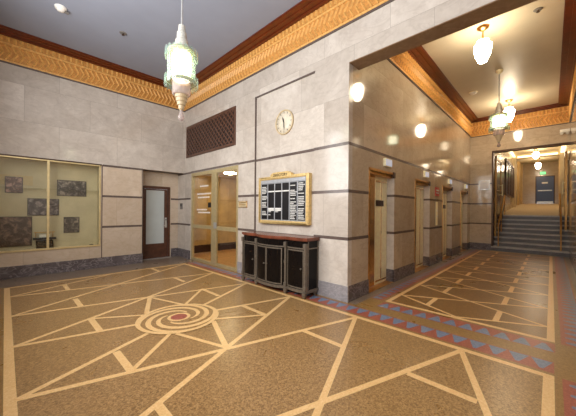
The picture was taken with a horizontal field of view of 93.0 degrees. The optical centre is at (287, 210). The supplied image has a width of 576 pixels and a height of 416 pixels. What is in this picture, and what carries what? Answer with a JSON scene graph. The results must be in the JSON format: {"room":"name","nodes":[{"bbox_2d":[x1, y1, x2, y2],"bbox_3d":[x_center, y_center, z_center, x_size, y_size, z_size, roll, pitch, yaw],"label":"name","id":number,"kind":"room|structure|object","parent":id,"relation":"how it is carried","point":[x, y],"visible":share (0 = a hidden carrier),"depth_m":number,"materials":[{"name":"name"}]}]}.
{"room":"building lobby","nodes":[
{"label":"building lobby","id":0,"kind":"room"},
{"bbox_2d":[0,62,184,266],"bbox_3d":[-4.986,-1.265,7.067,0.470,5.450,4.744,0,0,44],"label":"wall","id":1,"kind":"structure","parent":0,"point":[42,115],"depth_m":6.90,"materials":[{"name":"grey stone"}]},
{"bbox_2d":[0,153,101,252],"bbox_3d":[-5.587,-0.130,6.399,0.452,2.110,1.960,0,0,44],"label":"display case","id":2,"kind":"object","parent":1,"relation":"attached to","point":[45,172],"visible":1,"depth_m":6.59,"materials":[{"name":"beige metal"}]},
{"bbox_2d":[0,216,31,247],"bbox_3d":[-6.133,0.476,6.073,0.021,0.670,0.640,0,0,44],"label":"photograph","id":3,"kind":"object","parent":2,"relation":"attached to","point":[14,231],"visible":1,"depth_m":6.10},
{"bbox_2d":[0,174,32,185],"bbox_3d":[-6.139,-0.679,6.095,0.011,0.220,0.650,0,0,44],"label":"board","id":4,"kind":"object","parent":2,"relation":"attached to","point":[27,180],"visible":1,"depth_m":6.21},
{"bbox_2d":[5,176,22,192],"bbox_3d":[-6.113,-0.569,6.093,0.021,0.360,0.285,0,0,44],"label":"photograph","id":5,"kind":"object","parent":4,"relation":"attached to","point":[10,182],"visible":1,"depth_m":6.08},
{"bbox_2d":[27,198,58,215],"bbox_3d":[-5.781,-0.076,6.460,0.021,0.400,0.560,0,0,44],"label":"photograph","id":6,"kind":"object","parent":2,"relation":"attached to","point":[35,206],"visible":1,"depth_m":6.42},
{"bbox_2d":[33,232,55,248],"bbox_3d":[-5.644,0.701,6.343,0.203,0.388,0.410,0,0,44],"label":"typewriter","id":7,"kind":"object","parent":2,"relation":"on","point":[41,241],"visible":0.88,"depth_m":6.33,"materials":[{"name":"black paint"}]},
{"bbox_2d":[0,186,95,191],"bbox_3d":[-5.646,-0.497,6.452,0.210,0.013,1.910,0,0,44],"label":"glass shelf","id":8,"kind":"object","parent":2,"relation":"attached to","point":[25,188],"depth_m":6.42,"materials":[{"name":"clear glass"}]},
{"bbox_2d":[63,217,78,232],"bbox_3d":[-5.420,0.362,6.838,0.021,0.390,0.310,0,0,44],"label":"photograph","id":9,"kind":"object","parent":2,"relation":"attached to","point":[71,224],"visible":1,"depth_m":6.83},
{"bbox_2d":[57,180,85,196],"bbox_3d":[-5.409,-0.548,6.842,0.021,0.390,0.580,0,0,44],"label":"photograph","id":10,"kind":"object","parent":2,"relation":"attached to","point":[61,184],"visible":1,"depth_m":6.82},
{"bbox_2d":[0,253,142,279],"bbox_3d":[-5.185,1.329,6.549,0.032,0.260,3.150,0,0,44],"label":"baseboard","id":11,"kind":"structure","parent":1,"relation":"attached to","point":[20,271],"depth_m":6.46,"materials":[{"name":"stone"}]},
{"bbox_2d":[0,24,183,92],"bbox_3d":[-4.623,-3.685,6.875,0.310,0.085,4.344,0,0,44],"label":"trim","id":12,"kind":"structure","parent":1,"relation":"attached to","point":[4,30],"depth_m":6.50,"materials":[{"name":"brown wood"}]},
{"bbox_2d":[0,34,184,111],"bbox_3d":[-4.717,-3.400,6.963,0.056,0.636,4.358,0,0,44],"label":"trim","id":13,"kind":"structure","parent":1,"relation":"attached to","point":[15,52],"depth_m":6.62,"materials":[{"name":"paint"}]},
{"bbox_2d":[101,164,142,256],"bbox_3d":[-4.425,0.017,7.325,0.014,2.376,0.977,0,0,44],"label":"trim","id":14,"kind":"structure","parent":1,"relation":"attached to","point":[103,165],"depth_m":7.27,"materials":[{"name":"stone"}]},
{"bbox_2d":[143,169,181,173],"bbox_3d":[-3.886,-1.211,8.326,0.434,0.100,1.204,0,0,44],"label":"trim","id":15,"kind":"structure","parent":1,"relation":"attached to","point":[143,169],"depth_m":8.37,"materials":[{"name":"brown metal"}]},
{"bbox_2d":[143,171,177,256],"bbox_3d":[-4.021,0.113,8.453,0.120,2.710,1.394,0,0,44],"label":"wall","id":16,"kind":"structure","parent":0,"point":[149,178],"depth_m":8.69,"materials":[{"name":"beige stone"}]},
{"bbox_2d":[142,185,169,260],"bbox_3d":[-4.004,0.366,8.328,0.200,2.204,0.840,0,0,44],"label":"door","id":17,"kind":"structure","parent":16,"relation":"in","point":[156,201],"depth_m":8.38,"materials":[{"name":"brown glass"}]},
{"bbox_2d":[194,175,235,245],"bbox_3d":[-1.232,0.130,8.681,3.980,2.720,2.766,0,0,44],"label":"wall","id":18,"kind":"structure","parent":0,"point":[226,186],"depth_m":10.04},
{"bbox_2d":[194,242,235,252],"bbox_3d":[-1.269,1.360,8.652,3.820,0.260,2.686,0,0,44],"label":"baseboard","id":19,"kind":"structure","parent":18,"relation":"attached to","point":[230,245],"depth_m":9.80,"materials":[{"name":"brown metal"}]},
{"bbox_2d":[209,170,236,177],"bbox_3d":[-1.248,-1.255,8.652,3.820,0.050,2.686,0,0,44],"label":"ceiling","id":20,"kind":"structure","parent":0,"point":[221,174],"depth_m":9.71,"materials":[{"name":"beige paint"}]},
{"bbox_2d":[222,171,236,174],"bbox_3d":[-1.873,-1.200,8.855,0.500,0.070,0.500,0,0,44],"label":"ceiling light","id":21,"kind":"object","parent":20,"relation":"attached to","point":[227,172],"visible":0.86,"depth_m":8.72,"materials":[{"name":"white glass"}]},
{"bbox_2d":[224,172,236,174],"bbox_3d":[-1.873,-1.190,8.855,0.440,0.050,0.440,0,0,44],"label":"diffuser","id":22,"kind":"object","parent":21,"relation":"attached to","point":[229,173],"depth_m":8.73,"materials":[{"name":"white plastic"}]},
{"bbox_2d":[0,0,564,117],"bbox_3d":[1.642,-3.717,7.161,9.116,0.100,14.050,0,0,44],"label":"ceiling","id":23,"kind":"structure","parent":0,"point":[213,28],"depth_m":5.79,"materials":[{"name":"grey paint"}]},
{"bbox_2d":[54,4,68,14],"bbox_3d":[-4.147,-3.676,5.005,0.180,0.075,0.212,0,0,44],"label":"ceiling light","id":24,"kind":"object","parent":23,"relation":"attached to","point":[60,8],"visible":1,"depth_m":4.97,"materials":[{"name":"grey plastic"}]},
{"bbox_2d":[166,0,197,120],"bbox_3d":[-1.479,-2.467,3.805,0.449,2.450,0.444,0,0,44],"label":"pendant lamp","id":25,"kind":"object","parent":23,"relation":"hanging from","point":[182,55],"visible":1,"depth_m":3.74,"materials":[{"name":"glass"}]},
{"bbox_2d":[172,49,190,83],"bbox_3d":[-1.483,-1.992,3.805,0.252,0.370,0.252,0,0,44],"label":"diffuser","id":26,"kind":"object","parent":25,"relation":"attached to","point":[180,64],"depth_m":3.70,"materials":[{"name":"white glass"}]},
{"bbox_2d":[474,24,491,63],"bbox_3d":[3.886,-3.304,5.446,0.277,0.690,0.277,0,0,-24],"label":"hanging lantern","id":27,"kind":"object","parent":23,"relation":"hanging from","point":[482,49],"visible":1,"depth_m":5.37,"materials":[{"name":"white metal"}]},
{"bbox_2d":[489,69,509,144],"bbox_3d":[5.484,-2.636,7.096,0.449,2.000,0.444,0,0,44],"label":"pendant lamp","id":28,"kind":"object","parent":23,"relation":"hanging from","point":[498,120],"visible":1,"depth_m":7.04,"materials":[{"name":"glass"}]},
{"bbox_2d":[493,115,504,129],"bbox_3d":[5.481,-2.285,7.096,0.252,0.320,0.252,0,0,44],"label":"diffuser","id":29,"kind":"object","parent":28,"relation":"attached to","point":[498,121],"depth_m":7.00,"materials":[{"name":"white glass"}]},
{"bbox_2d":[503,99,514,121],"bbox_3d":[7.272,-3.272,8.988,0.277,0.700,0.277,0,0,-24],"label":"hanging lantern","id":30,"kind":"object","parent":23,"relation":"hanging from","point":[509,109],"visible":0.94,"depth_m":8.90,"materials":[{"name":"white glass"}]},
{"bbox_2d":[533,7,542,12],"bbox_3d":[4.542,-3.621,4.956,0.140,0.046,0.140,0,0,44],"label":"sprinkler","id":31,"kind":"object","parent":23,"relation":"attached to","point":[537,10],"visible":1,"depth_m":4.94,"materials":[{"name":"brown metal"}]},
{"bbox_2d":[0,249,575,415],"bbox_3d":[1.436,1.567,7.318,9.570,0.129,14.050,0,0,44],"label":"floor","id":32,"kind":"structure","parent":0,"point":[471,332],"depth_m":3.08,"materials":[{"name":"brown stone"}]},
{"bbox_2d":[241,231,319,298],"bbox_3d":[-0.266,0.983,5.294,1.820,1.030,0.492,0,0,44],"label":"sideboard","id":33,"kind":"object","parent":32,"relation":"on","point":[278,260],"visible":1,"depth_m":4.97,"materials":[{"name":"black paint"}]},
{"bbox_2d":[491,215,568,256],"bbox_3d":[9.610,0.893,10.866,2.130,1.368,2.685,0,0,44],"label":"stairs","id":34,"kind":"structure","parent":32,"relation":"on","point":[529,234],"depth_m":10.50,"materials":[{"name":"stone"}]},
{"bbox_2d":[498,195,504,245],"bbox_3d":[8.871,0.360,11.340,0.055,2.080,1.972,0,0,44],"label":"handrail","id":35,"kind":"object","parent":34,"relation":"on","point":[503,201],"visible":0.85,"depth_m":11.23,"materials":[{"name":"gold metal"}]},
{"bbox_2d":[559,194,561,250],"bbox_3d":[10.116,0.370,10.140,0.055,2.080,1.972,0,0,44],"label":"handrail","id":36,"kind":"object","parent":34,"relation":"on","point":[560,207],"visible":1,"depth_m":9.64,"materials":[{"name":"gold metal"}]},
{"bbox_2d":[178,0,494,286],"bbox_3d":[0.229,-1.223,5.416,10.400,5.450,0.316,0,0,44],"label":"wall","id":37,"kind":"structure","parent":0,"point":[320,103],"depth_m":4.93,"materials":[{"name":"grey stone"}]},
{"bbox_2d":[171,248,189,258],"bbox_3d":[-3.342,1.343,8.476,0.880,0.260,0.244,0,0,44],"label":"baseboard","id":38,"kind":"structure","parent":37,"relation":"attached to","point":[180,252],"depth_m":8.67,"materials":[{"name":"stone"}]},
{"bbox_2d":[171,172,190,225],"bbox_3d":[-3.324,-0.350,8.459,0.890,1.625,0.244,0,0,44],"label":"trim","id":39,"kind":"structure","parent":37,"relation":"attached to","point":[188,172],"depth_m":8.65,"materials":[{"name":"stone"}]},
{"bbox_2d":[186,106,235,157],"bbox_3d":[-2.203,-2.072,7.532,2.590,0.957,0.022,0,0,44],"label":"air vent","id":40,"kind":"object","parent":37,"relation":"in","point":[215,132],"visible":1,"depth_m":7.36,"materials":[{"name":"brown metal"}]},
{"bbox_2d":[191,165,237,271],"bbox_3d":[-2.049,0.190,7.416,2.400,2.588,0.090,0,0,44],"label":"door","id":41,"kind":"structure","parent":37,"relation":"in","point":[213,204],"depth_m":7.33,"materials":[{"name":"beige metal"}]},
{"bbox_2d":[238,201,246,207],"bbox_3d":[-1.066,-0.141,6.422,0.330,0.155,0.020,0,0,44],"label":"wall plaque","id":42,"kind":"object","parent":37,"relation":"attached to","point":[241,204],"visible":1,"depth_m":6.42,"materials":[{"name":"gold metal"}]},
{"bbox_2d":[182,0,331,92],"bbox_3d":[-0.183,-3.649,5.411,8.716,0.085,0.310,0,0,44],"label":"trim","id":43,"kind":"structure","parent":37,"relation":"attached to","point":[304,8],"depth_m":5.71,"materials":[{"name":"brown wood"}]},
{"bbox_2d":[191,71,348,240],"bbox_3d":[-0.954,-1.017,6.356,5.433,3.050,0.039,0,0,44],"label":"trim","id":44,"kind":"structure","parent":37,"relation":"attached to","point":[254,195],"depth_m":5.70,"materials":[{"name":"stone"}]},
{"bbox_2d":[275,109,293,134],"bbox_3d":[-0.078,-1.776,5.503,0.500,0.500,0.040,0,0,44],"label":"wall clock","id":45,"kind":"object","parent":37,"relation":"attached to","point":[284,122],"visible":1,"depth_m":5.49,"materials":[{"name":"metal"}]},
{"bbox_2d":[258,171,311,225],"bbox_3d":[-0.108,-0.245,5.463,1.400,1.041,0.124,0,0,44],"label":"board","id":46,"kind":"object","parent":37,"relation":"attached to","point":[285,197],"visible":1,"depth_m":5.36,"materials":[{"name":"gold metal"}]},
{"bbox_2d":[184,0,394,111],"bbox_3d":[-0.098,-3.363,5.503,8.730,0.636,0.056,0,0,44],"label":"trim","id":47,"kind":"structure","parent":37,"relation":"attached to","point":[335,15],"depth_m":5.38,"materials":[{"name":"paint"}]},
{"bbox_2d":[237,262,348,302],"bbox_3d":[-0.114,1.369,5.512,3.042,0.260,0.032,0,0,44],"label":"baseboard","id":48,"kind":"structure","parent":37,"relation":"attached to","point":[326,289],"depth_m":4.65,"materials":[{"name":"stone"}]},
{"bbox_2d":[349,0,536,69],"bbox_3d":[2.133,-2.408,3.591,2.840,0.014,0.308,0,0,44],"label":"trim","id":49,"kind":"structure","parent":37,"relation":"attached to","point":[495,8],"depth_m":3.64,"materials":[{"name":"brown stone"}]},
{"bbox_2d":[351,59,470,284],"bbox_3d":[4.188,-1.192,7.996,0.300,5.450,9.286,0,0,44],"label":"wall","id":50,"kind":"structure","parent":0,"point":[392,117],"depth_m":6.10,"materials":[{"name":"stone"}]},
{"bbox_2d":[368,167,392,292],"bbox_3d":[1.791,0.364,5.437,0.198,2.300,1.144,0,0,44],"label":"door","id":51,"kind":"structure","parent":50,"relation":"in","point":[377,212],"depth_m":5.55,"materials":[{"name":"beige wood"}]},
{"bbox_2d":[383,158,391,167],"bbox_3d":[2.006,-0.949,5.477,0.056,0.160,0.300,0,0,44],"label":"indicator","id":52,"kind":"object","parent":50,"relation":"attached to","point":[387,162],"visible":1,"depth_m":5.40,"materials":[{"name":"white glass"}]},
{"bbox_2d":[348,242,469,301],"bbox_3d":[4.152,1.403,7.871,0.172,0.260,9.286,0,0,44],"label":"baseboard","id":53,"kind":"structure","parent":50,"relation":"attached to","point":[357,290],"depth_m":6.04,"materials":[{"name":"stone"}]},
{"bbox_2d":[348,142,469,240],"bbox_3d":[4.159,-0.290,7.871,0.163,1.625,9.296,0,0,44],"label":"trim","id":54,"kind":"structure","parent":50,"relation":"attached to","point":[350,143],"depth_m":5.99,"materials":[{"name":"stone"}]},
{"bbox_2d":[414,178,428,271],"bbox_3d":[3.412,0.377,7.118,0.198,2.300,1.154,0,0,44],"label":"door","id":55,"kind":"structure","parent":50,"relation":"in","point":[419,186],"depth_m":7.29,"materials":[{"name":"beige wood"}]},
{"bbox_2d":[423,171,428,177],"bbox_3d":[3.626,-0.936,7.158,0.056,0.160,0.300,0,0,44],"label":"indicator","id":56,"kind":"object","parent":50,"relation":"attached to","point":[425,173],"visible":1,"depth_m":7.08,"materials":[{"name":"white glass"}]},
{"bbox_2d":[386,178,466,269],"bbox_3d":[4.609,0.282,8.344,0.157,1.989,6.988,0,0,44],"label":"trim","id":57,"kind":"structure","parent":50,"relation":"attached to","point":[390,182],"depth_m":7.49,"materials":[{"name":"grey stone"}]},
{"bbox_2d":[387,51,471,136],"bbox_3d":[4.359,-3.327,7.914,0.056,0.636,9.004,0,0,44],"label":"trim","id":58,"kind":"structure","parent":50,"relation":"attached to","point":[403,62],"depth_m":7.23,"materials":[{"name":"paint"}]},
{"bbox_2d":[435,202,437,224],"bbox_3d":[4.298,0.094,7.885,0.027,0.680,0.160,0,0,44],"label":"panel","id":59,"kind":"object","parent":50,"relation":"attached to","point":[436,215],"visible":1,"depth_m":7.86,"materials":[{"name":"gold metal"}]},
{"bbox_2d":[435,187,438,195],"bbox_3d":[4.322,-0.540,7.908,0.023,0.250,0.340,0,0,44],"label":"wall sign","id":60,"kind":"object","parent":50,"relation":"attached to","point":[436,188],"visible":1,"depth_m":7.83,"materials":[{"name":"red plastic"}]},
{"bbox_2d":[408,46,477,122],"bbox_3d":[4.453,-3.612,7.826,0.310,0.085,8.990,0,0,44],"label":"trim","id":61,"kind":"structure","parent":50,"relation":"attached to","point":[419,54],"depth_m":7.52,"materials":[{"name":"brown wood"}]},
{"bbox_2d":[442,185,451,259],"bbox_3d":[5.035,0.390,8.803,0.198,2.300,1.154,0,0,44],"label":"door","id":62,"kind":"structure","parent":50,"relation":"in","point":[444,190],"depth_m":9.01,"materials":[{"name":"beige wood"}]},
{"bbox_2d":[460,190,466,251],"bbox_3d":[6.635,0.403,10.463,0.198,2.300,1.144,0,0,44],"label":"door","id":63,"kind":"structure","parent":50,"relation":"in","point":[462,191],"depth_m":10.77,"materials":[{"name":"gold metal"}]},
{"bbox_2d":[494,152,517,218],"bbox_3d":[12.466,-0.925,15.457,0.150,5.050,12.650,0,0,44],"label":"wall","id":64,"kind":"structure","parent":0,"point":[508,200],"depth_m":13.58,"materials":[{"name":"stone"}]},
{"bbox_2d":[494,156,502,235],"bbox_3d":[8.938,-0.567,11.563,0.117,3.251,1.558,0,0,44],"label":"door","id":65,"kind":"structure","parent":64,"relation":"in","point":[498,163],"depth_m":11.38,"materials":[{"name":"gold metal"}]},
{"bbox_2d":[505,158,513,197],"bbox_3d":[12.288,-1.677,15.114,0.060,1.850,4.000,0,0,44],"label":"wall panel","id":66,"kind":"object","parent":64,"relation":"attached to","point":[509,169],"visible":0.99,"depth_m":14.64,"materials":[{"name":"brown metal"}]},
{"bbox_2d":[513,151,562,206],"bbox_3d":[14.699,-1.758,16.124,2.130,3.150,0.400,0,0,44],"label":"trim","id":67,"kind":"structure","parent":64,"relation":"attached to","point":[560,154],"depth_m":15.79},
{"bbox_2d":[518,152,557,157],"bbox_3d":[14.544,-3.214,15.951,1.730,0.080,0.080,0,0,44],"label":"light","id":68,"kind":"object","parent":64,"relation":"attached to","point":[557,152],"visible":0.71,"depth_m":15.82,"materials":[{"name":"white"}]},
{"bbox_2d":[470,123,569,243],"bbox_3d":[8.450,-1.157,10.372,3.140,5.450,0.250,0,0,44],"label":"wall","id":69,"kind":"structure","parent":0,"point":[481,148],"depth_m":10.77,"materials":[{"name":"stone"}]},
{"bbox_2d":[470,242,490,249],"bbox_3d":[7.686,1.431,10.920,0.710,0.260,0.032,0,0,44],"label":"baseboard","id":70,"kind":"structure","parent":69,"relation":"attached to","point":[483,246],"depth_m":10.90,"materials":[{"name":"stone"}]},
{"bbox_2d":[470,183,491,223],"bbox_3d":[7.699,-0.262,10.919,0.710,1.625,0.013,0,0,44],"label":"trim","id":71,"kind":"structure","parent":69,"relation":"attached to","point":[490,183],"depth_m":10.96,"materials":[{"name":"stone"}]},
{"bbox_2d":[479,180,489,189],"bbox_3d":[7.777,-0.998,10.829,0.360,0.380,0.023,0,0,44],"label":"wall sign","id":72,"kind":"object","parent":69,"relation":"attached to","point":[483,184],"visible":1,"depth_m":10.81,"materials":[{"name":"metal"}]},
{"bbox_2d":[470,106,569,137],"bbox_3d":[8.475,-3.279,10.165,2.854,0.666,0.056,0,0,44],"label":"trim","id":73,"kind":"structure","parent":69,"relation":"attached to","point":[555,116],"depth_m":9.90,"materials":[{"name":"paint"}]},
{"bbox_2d":[473,103,568,122],"bbox_3d":[8.389,-3.581,10.073,2.840,0.085,0.310,0,0,44],"label":"trim","id":74,"kind":"structure","parent":69,"relation":"attached to","point":[546,107],"depth_m":9.71,"materials":[{"name":"brown wood"}]},
{"bbox_2d":[491,142,569,245],"bbox_3d":[8.810,-0.370,10.025,2.130,3.880,0.280,0,0,44],"label":"trim","id":75,"kind":"structure","parent":69,"relation":"attached to","point":[564,143],"depth_m":10.64,"materials":[{"name":"brown metal"}]},
{"bbox_2d":[560,128,569,134],"bbox_3d":[9.362,-2.653,9.234,0.245,0.184,0.159,0,0,44],"label":"emergency light","id":76,"kind":"object","parent":69,"relation":"attached to","point":[562,131],"visible":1,"depth_m":9.22,"materials":[{"name":"beige plastic"}]},
{"bbox_2d":[503,204,563,215],"bbox_3d":[13.956,0.028,15.382,2.150,1.032,10.680,0,0,44],"label":"floor","id":77,"kind":"structure","parent":0,"point":[522,209],"depth_m":14.04,"materials":[{"name":"beige carpet"}]},
{"bbox_2d":[512,146,560,163],"bbox_3d":[13.290,-3.384,14.648,2.130,0.080,12.700,0,0,44],"label":"ceiling","id":78,"kind":"structure","parent":0,"point":[558,148],"depth_m":16.84,"materials":[{"name":"beige paint"}]},
{"bbox_2d":[533,149,538,158],"bbox_3d":[13.596,-3.091,14.975,0.259,0.500,0.259,0,0,-24],"label":"hanging lantern","id":79,"kind":"object","parent":78,"relation":"hanging from","point":[535,154],"visible":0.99,"depth_m":14.91,"materials":[{"name":"white glass"}]},
{"bbox_2d":[535,158,540,168],"bbox_3d":[15.954,-2.988,17.424,0.259,0.670,0.259,0,0,-24],"label":"hanging lantern","id":80,"kind":"object","parent":78,"relation":"hanging from","point":[537,165],"visible":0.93,"depth_m":17.36,"materials":[{"name":"white glass"}]},
{"bbox_2d":[523,162,558,203],"bbox_3d":[17.652,-1.334,19.191,2.130,3.950,0.120,0,0,44],"label":"wall","id":81,"kind":"structure","parent":0,"point":[530,171],"depth_m":19.35,"materials":[{"name":"stone"}]},
{"bbox_2d":[517,158,559,204],"bbox_3d":[17.059,-1.814,18.572,2.130,3.000,1.600,0,0,44],"label":"trim","id":82,"kind":"structure","parent":81,"relation":"attached to","point":[520,166],"depth_m":18.73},
{"bbox_2d":[535,175,554,203],"bbox_3d":[17.827,-1.423,18.947,0.980,1.930,0.110,0,0,44],"label":"door","id":83,"kind":"structure","parent":81,"relation":"in","point":[544,185],"depth_m":18.93,"materials":[{"name":"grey metal"}]},
{"bbox_2d":[562,98,575,261],"bbox_3d":[11.181,-1.086,10.836,0.150,5.550,22.890,0,0,44],"label":"wall","id":84,"kind":"structure","parent":0,"point":[571,159],"depth_m":8.30,"materials":[{"name":"stone"}]},
{"bbox_2d":[562,151,567,229],"bbox_3d":[10.536,-0.725,10.406,0.117,2.909,1.008,0,0,44],"label":"door","id":85,"kind":"structure","parent":84,"relation":"in","point":[566,152],"depth_m":10.04,"materials":[{"name":"gold metal"}]},
{"bbox_2d":[558,0,575,104],"bbox_3d":[6.289,-3.597,6.056,0.310,0.085,8.990,0,0,44],"label":"trim","id":86,"kind":"structure","parent":84,"relation":"attached to","point":[568,54],"depth_m":6.23,"materials":[{"name":"brown wood"}]},
{"bbox_2d":[569,65,575,121],"bbox_3d":[6.378,-3.311,5.968,0.056,0.636,9.004,0,0,44],"label":"trim","id":87,"kind":"structure","parent":84,"relation":"attached to","point":[573,90],"depth_m":7.56,"materials":[{"name":"paint"}]},
{"bbox_2d":[569,250,575,273],"bbox_3d":[6.356,1.421,5.953,0.032,0.260,8.990,0,0,44],"label":"baseboard","id":88,"kind":"structure","parent":84,"relation":"attached to","point":[571,258],"depth_m":7.63,"materials":[{"name":"stone"}]},
{"bbox_2d":[569,169,575,231],"bbox_3d":[6.370,-0.273,5.953,0.013,1.625,8.990,0,0,44],"label":"trim","id":89,"kind":"structure","parent":84,"relation":"attached to","point":[575,169],"depth_m":7.68,"materials":[{"name":"stone"}]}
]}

